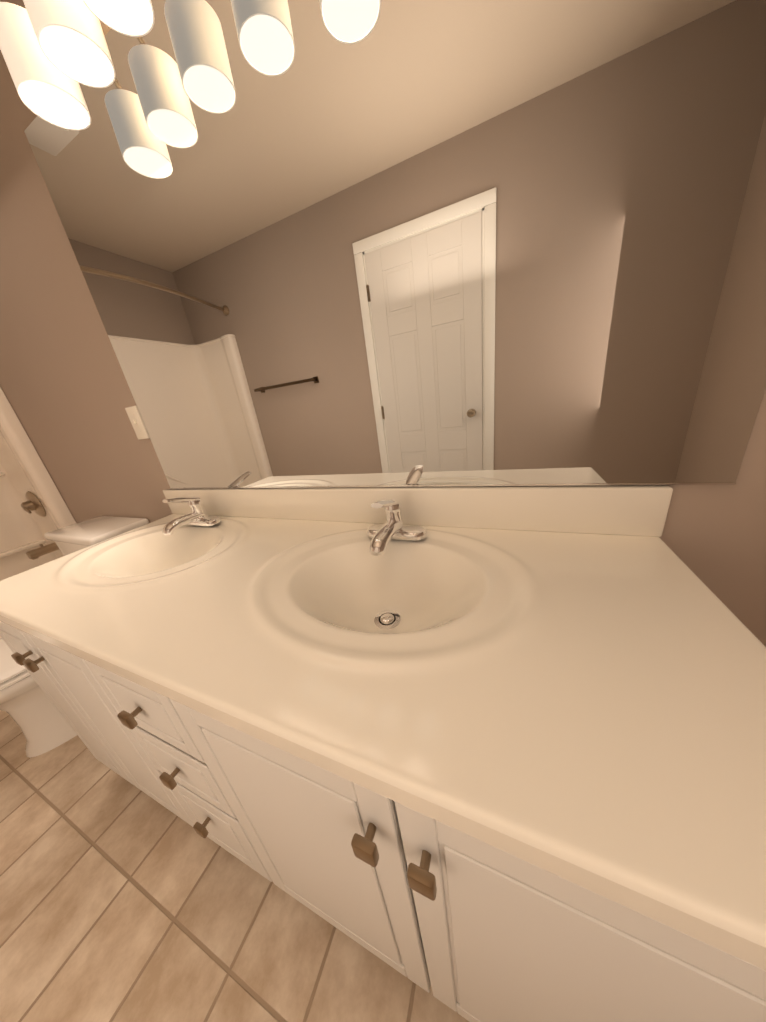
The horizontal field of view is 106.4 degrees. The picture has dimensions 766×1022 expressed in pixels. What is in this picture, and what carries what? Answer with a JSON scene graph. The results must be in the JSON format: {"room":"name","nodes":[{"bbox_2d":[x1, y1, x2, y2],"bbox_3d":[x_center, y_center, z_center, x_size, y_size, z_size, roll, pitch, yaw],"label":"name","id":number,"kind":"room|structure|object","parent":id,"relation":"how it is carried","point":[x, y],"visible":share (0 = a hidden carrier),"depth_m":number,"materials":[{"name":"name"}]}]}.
{"room":"bathroom","nodes":[
{"label":"bathroom","id":0,"kind":"room"},
{"bbox_2d":[0,711,468,1021],"bbox_3d":[-0.699,1.073,0.704,3.850,0.100,1.724,2,23,23],"label":"floor","id":1,"kind":"structure","parent":0,"point":[122,899],"depth_m":0.69,"materials":[{"name":"tile"}]},
{"bbox_2d":[0,387,75,637],"bbox_3d":[-2.256,0.153,0.985,0.514,1.800,1.518,2,23,23],"label":"shower","id":2,"kind":"object","parent":1,"relation":"on","point":[34,509],"visible":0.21,"depth_m":1.62,"materials":[{"name":"beige plastic"}]},
{"bbox_2d":[20,491,69,585],"bbox_3d":[-1.979,0.188,1.657,0.156,0.589,0.137,2,23,23],"label":"tub faucet","id":3,"kind":"object","parent":2,"relation":"on","point":[33,503],"depth_m":1.63,"materials":[{"name":"silver metal"}]},
{"bbox_2d":[0,516,149,757],"bbox_3d":[-1.339,0.514,1.192,0.410,0.752,0.749,2,23,23],"label":"toilet","id":4,"kind":"object","parent":1,"relation":"on","point":[30,708],"visible":0.15,"depth_m":1.11,"materials":[{"name":"white ceramic"}]},
{"bbox_2d":[0,621,765,1021],"bbox_3d":[-0.206,0.513,0.793,1.525,0.749,0.575,2,23,23],"label":"bathroom vanity","id":5,"kind":"object","parent":1,"relation":"on","point":[468,927],"visible":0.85,"depth_m":0.37,"materials":[{"name":"white paint"}]},
{"bbox_2d":[0,486,765,969],"bbox_3d":[-0.254,0.138,0.658,1.549,0.223,0.558,2,23,23],"label":"countertop","id":6,"kind":"structure","parent":5,"relation":"on","point":[566,682],"depth_m":0.37,"materials":[{"name":"beige stone"}]},
{"bbox_2d":[162,497,220,534],"bbox_3d":[-0.661,0.005,0.948,0.156,0.118,0.154,2,23,23],"label":"faucet","id":7,"kind":"object","parent":6,"relation":"on","point":[198,515],"visible":1,"depth_m":0.96,"materials":[{"name":"silver metal"}]},
{"bbox_2d":[367,499,426,555],"bbox_3d":[0.007,0.024,0.660,0.156,0.118,0.154,2,23,23],"label":"faucet","id":8,"kind":"object","parent":6,"relation":"on","point":[393,526],"visible":1,"depth_m":0.68,"materials":[{"name":"silver metal"}]},
{"bbox_2d":[0,0,765,645],"bbox_3d":[-0.551,-0.376,0.952,3.850,2.370,0.100,2,23,23],"label":"wall","id":9,"kind":"structure","parent":0,"point":[64,386],"depth_m":1.00,"materials":[{"name":"paint"}]},
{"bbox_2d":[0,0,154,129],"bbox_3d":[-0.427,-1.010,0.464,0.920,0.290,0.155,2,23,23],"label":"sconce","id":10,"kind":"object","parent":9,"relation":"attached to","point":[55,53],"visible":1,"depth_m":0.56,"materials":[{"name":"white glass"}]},
{"bbox_2d":[125,406,149,438],"bbox_3d":[-0.921,-0.327,1.069,0.070,0.116,0.015,2,23,23],"label":"light switch","id":11,"kind":"object","parent":9,"relation":"attached to","point":[137,423],"visible":1,"depth_m":1.07,"materials":[{"name":"beige plastic"}]},
{"bbox_2d":[24,0,765,488],"bbox_3d":[-0.176,-0.547,0.645,1.608,1.034,0.008,2,23,23],"label":"mirror","id":12,"kind":"object","parent":9,"relation":"attached to","point":[408,242],"visible":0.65,"depth_m":0.54,"materials":[{"name":"clear glass"}]}
]}

